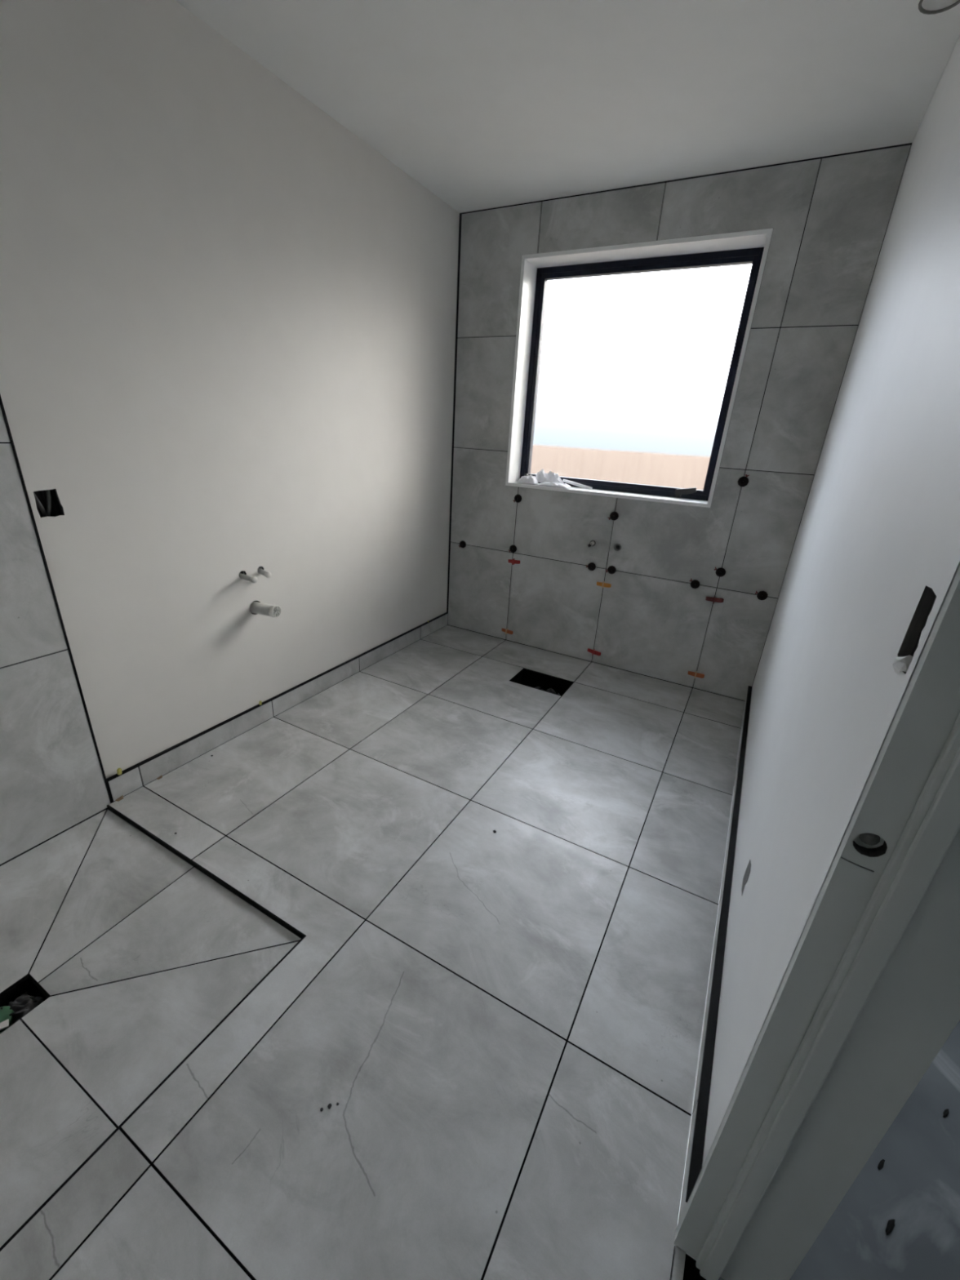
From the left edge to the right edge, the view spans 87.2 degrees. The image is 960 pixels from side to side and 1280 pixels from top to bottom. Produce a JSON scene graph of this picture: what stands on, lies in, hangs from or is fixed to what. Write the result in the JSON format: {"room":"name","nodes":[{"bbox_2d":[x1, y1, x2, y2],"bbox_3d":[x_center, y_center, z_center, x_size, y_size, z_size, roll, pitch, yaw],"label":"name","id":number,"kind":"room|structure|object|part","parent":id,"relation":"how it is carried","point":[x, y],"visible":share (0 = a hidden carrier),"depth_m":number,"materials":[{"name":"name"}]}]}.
{"room":"building under construction","nodes":[
{"label":"building under construction","id":0,"kind":"room"},
{"bbox_2d":[0,0,459,866],"bbox_3d":[-0.986,-0.698,1.897,0.113,2.436,3.190,15,25,25],"label":"wall","id":1,"kind":"structure","parent":0,"point":[228,317],"depth_m":1.71,"materials":[{"name":"white paint"}]},
{"bbox_2d":[33,491,47,516],"bbox_3d":[-1.273,-0.398,1.449,0.020,0.104,0.035,20,27,34],"label":"electrical cable","id":2,"kind":"object","parent":1,"relation":"attached to","point":[41,507],"visible":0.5,"depth_m":1.45,"materials":[{"name":"grey plastic"}]},
{"bbox_2d":[45,489,51,515],"bbox_3d":[-1.260,-0.407,1.472,0.019,0.103,0.030,10,23,15],"label":"electrical cable","id":3,"kind":"object","parent":1,"relation":"attached to","point":[47,491],"visible":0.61,"depth_m":1.47,"materials":[{"name":"grey plastic"}]},
{"bbox_3d":[-1.480,-0.348,0.961,0.013,2.426,0.964,15,25,25],"label":"edge trim","id":4,"kind":"part","parent":1,"relation":"part of","materials":[{"name":"black metal"}]},
{"bbox_2d":[239,573,257,582],"bbox_3d":[-0.960,-0.256,2.058,0.126,0.026,0.028,15,25,25],"label":"supply pipe","id":5,"kind":"object","parent":1,"relation":"attached to","point":[252,579],"visible":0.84,"depth_m":2.04,"materials":[{"name":"grey plastic"}]},
{"bbox_2d":[257,567,271,577],"bbox_3d":[-0.924,-0.288,2.134,0.110,0.032,0.026,18,27,32],"label":"supply pipe","id":6,"kind":"object","parent":1,"relation":"attached to","point":[267,574],"visible":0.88,"depth_m":2.11,"materials":[{"name":"grey plastic"}]},
{"bbox_2d":[249,601,281,617],"bbox_3d":[-0.926,-0.133,2.141,0.171,0.056,0.052,12,24,20],"label":"pipe","id":7,"kind":"object","parent":1,"relation":"attached to","point":[273,611],"visible":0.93,"depth_m":2.12,"materials":[{"name":"grey plastic"}]},
{"bbox_2d":[106,612,448,802],"bbox_3d":[-0.768,0.196,2.692,0.024,0.105,2.226,15,25,25],"label":"baseboard","id":8,"kind":"structure","parent":1,"relation":"attached to","point":[135,777],"depth_m":2.25,"materials":[{"name":"tile"}]},
{"bbox_3d":[-1.291,0.569,1.809,0.011,0.008,0.026,15,25,25],"label":"skirting shim","id":9,"kind":"part","parent":8,"relation":"part of","materials":[{"name":"orange plastic"}]},
{"bbox_2d":[116,768,122,774],"bbox_3d":[-1.281,0.467,1.792,0.018,0.025,0.015,15,25,25],"label":"peg","id":10,"kind":"object","parent":8,"relation":"on","point":[118,770],"visible":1,"depth_m":1.79,"materials":[{"name":"yellow plastic"}]},
{"bbox_2d":[0,625,959,1279],"bbox_3d":[0.114,1.066,0.991,3.401,0.131,5.300,15,25,25],"label":"floor","id":11,"kind":"structure","parent":0,"point":[504,1027],"depth_m":1.22,"materials":[{"name":"tile"}]},
{"bbox_2d":[0,1019,8,1030],"bbox_3d":[-1.116,0.893,1.156,0.052,0.010,0.018,-15,28,-37],"label":"clear offcut","id":12,"kind":"object","parent":11,"relation":"on","point":[5,1024],"visible":1,"depth_m":1.17,"materials":[{"name":"grey plastic"}]},
{"bbox_2d":[0,1005,14,1033],"bbox_3d":[-1.135,0.898,1.190,0.057,0.030,0.057,15,25,25],"label":"plug","id":13,"kind":"object","parent":11,"relation":"in","point":[6,1011],"visible":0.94,"depth_m":1.19,"materials":[{"name":"green plastic"}]},
{"bbox_2d":[0,991,46,1026],"bbox_3d":[-1.107,0.891,1.221,0.102,0.041,0.079,10,23,15],"label":"bag","id":14,"kind":"object","parent":11,"relation":"on","point":[24,1004],"visible":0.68,"depth_m":1.22,"materials":[{"name":"black plastic"}]},
{"bbox_3d":[-1.123,0.860,1.196,0.964,0.046,0.950,15,25,25],"label":"edge trim","id":15,"kind":"part","parent":11,"relation":"part of","materials":[{"name":"black metal"}]},
{"bbox_2d":[529,685,561,697],"bbox_3d":[0.358,0.315,2.894,0.253,0.073,0.174,12,24,20],"label":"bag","id":16,"kind":"object","parent":11,"relation":"on","point":[549,690],"visible":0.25,"depth_m":2.90,"materials":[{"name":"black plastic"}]},
{"bbox_2d":[877,1159,884,1169],"bbox_3d":[0.798,1.043,1.003,0.027,0.004,0.007,-11,26,-31],"label":"grit speck","id":17,"kind":"object","parent":11,"relation":"on","point":[881,1164],"visible":1,"depth_m":1.00,"materials":[{"name":"black"}]},
{"bbox_2d":[885,1218,895,1235],"bbox_3d":[0.750,1.072,0.922,0.037,0.006,0.010,-11,26,-31],"label":"grit speck","id":18,"kind":"object","parent":11,"relation":"on","point":[891,1224],"visible":1,"depth_m":0.92,"materials":[{"name":"black"}]},
{"bbox_2d":[942,1108,948,1117],"bbox_3d":[1.006,1.020,1.088,0.028,0.004,0.007,-11,26,-31],"label":"grit speck","id":19,"kind":"object","parent":11,"relation":"on","point":[946,1111],"visible":1,"depth_m":1.09,"materials":[{"name":"black"}]},
{"bbox_2d":[174,0,959,213],"bbox_3d":[-0.041,-1.618,0.933,2.169,0.100,3.290,15,25,25],"label":"ceiling","id":20,"kind":"structure","parent":0,"point":[483,104],"depth_m":1.64,"materials":[{"name":"paint"}]},
{"bbox_2d":[918,0,959,14],"bbox_3d":[1.173,-1.625,1.277,0.103,0.023,0.100,15,25,25],"label":"cable","id":21,"kind":"object","parent":20,"relation":"attached to","point":[921,8],"visible":1,"depth_m":1.31,"materials":[{"name":"grey plastic"}]},
{"bbox_2d":[446,142,911,771],"bbox_3d":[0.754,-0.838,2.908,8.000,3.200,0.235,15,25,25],"label":"wall","id":22,"kind":"structure","parent":0,"point":[828,217],"depth_m":2.64,"materials":[{"name":"tile"}]},
{"bbox_2d":[458,540,466,547],"bbox_3d":[-0.122,-0.632,3.341,0.060,0.049,0.027,15,25,25],"label":"spacer","id":23,"kind":"structure","parent":22,"relation":"attached to","point":[462,544],"depth_m":3.33,"materials":[{"name":"black plastic"}]},
{"bbox_2d":[501,627,512,634],"bbox_3d":[0.180,-0.058,3.380,0.089,0.036,0.025,15,25,25],"label":"wedge","id":24,"kind":"object","parent":22,"relation":"attached to","point":[506,631],"visible":1,"depth_m":3.38,"materials":[{"name":"orange plastic"}]},
{"bbox_2d":[508,545,516,552],"bbox_3d":[0.201,-0.573,3.173,0.060,0.049,0.027,15,25,25],"label":"spacer","id":25,"kind":"structure","parent":22,"relation":"attached to","point":[513,548],"depth_m":3.17,"materials":[{"name":"black plastic"}]},
{"bbox_2d":[508,558,519,564],"bbox_3d":[0.214,-0.496,3.196,0.089,0.036,0.025,15,25,25],"label":"wedge","id":26,"kind":"object","parent":22,"relation":"attached to","point":[513,562],"visible":1,"depth_m":3.19,"materials":[{"name":"red plastic"}]},
{"bbox_2d":[512,494,521,502],"bbox_3d":[0.223,-0.856,3.054,0.060,0.049,0.027,15,25,25],"label":"spacer","id":27,"kind":"structure","parent":22,"relation":"attached to","point":[517,498],"depth_m":3.05,"materials":[{"name":"black plastic"}]},
{"bbox_2d":[586,562,595,570],"bbox_3d":[0.648,-0.430,2.963,0.064,0.050,0.027,15,25,25],"label":"spacer","id":28,"kind":"structure","parent":22,"relation":"attached to","point":[591,566],"depth_m":2.96,"materials":[{"name":"black plastic"}]},
{"bbox_2d":[587,540,595,546],"bbox_3d":[0.650,-0.559,2.929,0.042,0.041,0.042,15,25,25],"label":"outlet","id":29,"kind":"object","parent":22,"relation":"attached to","point":[593,543],"visible":1,"depth_m":2.92,"materials":[{"name":"white plastic"}]},
{"bbox_2d":[587,648,600,655],"bbox_3d":[0.705,0.075,3.122,0.089,0.036,0.025,15,25,25],"label":"wedge","id":30,"kind":"object","parent":22,"relation":"attached to","point":[593,651],"visible":1,"depth_m":3.12,"materials":[{"name":"red plastic"}]},
{"bbox_2d":[596,581,611,588],"bbox_3d":[0.725,-0.324,2.960,0.088,0.036,0.025,13,24,26],"label":"wedge","id":31,"kind":"object","parent":22,"relation":"attached to","point":[602,584],"visible":1,"depth_m":2.96,"materials":[{"name":"orange plastic"}]},
{"bbox_2d":[605,565,616,573],"bbox_3d":[0.752,-0.404,2.912,0.062,0.051,0.027,15,25,25],"label":"spacer","id":32,"kind":"structure","parent":22,"relation":"attached to","point":[611,569],"depth_m":2.90,"materials":[{"name":"black plastic"}]},
{"bbox_2d":[607,511,618,520],"bbox_3d":[0.741,-0.690,2.811,0.060,0.049,0.027,15,25,25],"label":"spacer","id":33,"kind":"structure","parent":22,"relation":"attached to","point":[614,516],"depth_m":2.81,"materials":[{"name":"black plastic"}]},
{"bbox_2d":[613,543,621,551],"bbox_3d":[0.784,-0.528,2.869,0.040,0.040,0.031,15,25,25],"label":"outlet","id":34,"kind":"object","parent":22,"relation":"attached to","point":[619,546],"visible":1,"depth_m":2.86,"materials":[{"name":"grey plastic"}]},
{"bbox_2d":[505,228,773,507],"bbox_3d":[0.752,-1.378,2.699,1.168,1.158,0.228,15,25,25],"label":"window","id":35,"kind":"structure","parent":22,"relation":"in","point":[628,358],"depth_m":2.71,"materials":[{"name":"glass"}]},
{"bbox_2d":[516,475,538,484],"bbox_3d":[0.292,-0.977,3.060,0.124,0.049,0.084,12,24,19],"label":"cloth","id":36,"kind":"object","parent":35,"relation":"on","point":[529,479],"visible":1,"depth_m":3.04,"materials":[{"name":"white fabric"}]},
{"bbox_2d":[535,469,563,483],"bbox_3d":[0.412,-0.993,3.059,0.214,0.083,0.057,16,25,28],"label":"cloth","id":37,"kind":"object","parent":35,"relation":"on","point":[541,477],"visible":0.77,"depth_m":3.05,"materials":[{"name":"white fabric"}]},
{"bbox_2d":[537,481,571,488],"bbox_3d":[0.441,-0.921,2.982,0.214,0.023,0.079,18,26,31],"label":"cloth","id":38,"kind":"object","parent":35,"relation":"on","point":[555,484],"visible":1,"depth_m":2.95,"materials":[{"name":"white fabric"}]},
{"bbox_2d":[562,479,592,488],"bbox_3d":[0.574,-0.920,2.978,0.194,0.040,0.018,19,27,33],"label":"paper strip","id":39,"kind":"object","parent":35,"relation":"on","point":[580,485],"visible":1,"depth_m":2.97,"materials":[{"name":"white paper"}]},
{"bbox_3d":[0.790,-1.401,2.762,1.048,1.038,0.004,15,25,25],"label":"pane","id":40,"kind":"part","parent":35,"relation":"part of","materials":[{"name":"clear glass"}]},
{"bbox_3d":[1.120,-0.806,2.745,0.105,0.057,0.032,15,25,25],"label":"handle","id":41,"kind":"part","parent":35,"relation":"part of","materials":[{"name":"black plastic"}]},
{"bbox_2d":[689,578,700,588],"bbox_3d":[1.153,-0.300,2.715,0.058,0.053,0.027,15,25,25],"label":"spacer","id":42,"kind":"structure","parent":22,"relation":"attached to","point":[695,584],"depth_m":2.71,"materials":[{"name":"black plastic"}]},
{"bbox_2d":[687,671,704,678],"bbox_3d":[1.225,0.198,2.861,0.089,0.036,0.025,15,25,25],"label":"wedge","id":43,"kind":"object","parent":22,"relation":"attached to","point":[692,673],"visible":1,"depth_m":2.86,"materials":[{"name":"orange plastic"}]},
{"bbox_2d":[705,595,724,603],"bbox_3d":[1.251,-0.215,2.691,0.089,0.036,0.025,15,25,25],"label":"wedge","id":44,"kind":"object","parent":22,"relation":"attached to","point":[713,599],"visible":1,"depth_m":2.69,"materials":[{"name":"red plastic"}]},
{"bbox_2d":[714,567,726,577],"bbox_3d":[1.252,-0.353,2.636,0.060,0.050,0.027,15,25,25],"label":"spacer","id":45,"kind":"structure","parent":22,"relation":"attached to","point":[721,571],"depth_m":2.63,"materials":[{"name":"black plastic"}]},
{"bbox_2d":[737,474,749,486],"bbox_3d":[1.284,-0.777,2.458,0.051,0.060,0.027,15,25,25],"label":"spacer","id":46,"kind":"structure","parent":22,"relation":"attached to","point":[743,481],"depth_m":2.46,"materials":[{"name":"black plastic"}]},
{"bbox_2d":[755,591,768,599],"bbox_3d":[1.435,-0.226,2.576,0.061,0.051,0.027,15,25,25],"label":"spacer","id":47,"kind":"structure","parent":22,"relation":"attached to","point":[762,595],"depth_m":2.57,"materials":[{"name":"black plastic"}]},
{"bbox_2d":[685,35,959,1260],"bbox_3d":[0.812,-0.222,1.017,0.109,2.446,3.190,15,25,25],"label":"wall","id":48,"kind":"structure","parent":0,"point":[874,560],"depth_m":0.94,"materials":[{"name":"plasterboard"},{"name":"pale paint"}]},
{"bbox_2d":[677,685,752,1224],"bbox_3d":[0.911,0.657,1.819,0.019,0.105,2.321,15,25,25],"label":"baseboard","id":49,"kind":"structure","parent":48,"relation":"attached to","point":[694,1161],"depth_m":1.19,"materials":[{"name":"tile"}]},
{"bbox_2d":[673,561,959,1279],"bbox_3d":[0.267,0.241,0.133,0.146,2.038,0.816,15,25,25],"label":"door frame","id":50,"kind":"structure","parent":48,"relation":"in","point":[867,997],"depth_m":0.57,"materials":[{"name":"wood"}]},
{"bbox_3d":[0.496,-0.012,0.554,0.004,0.115,0.062,15,25,25],"label":"backing plate","id":51,"kind":"part","parent":48,"relation":"part of","materials":[{"name":"plastic"}]}
]}

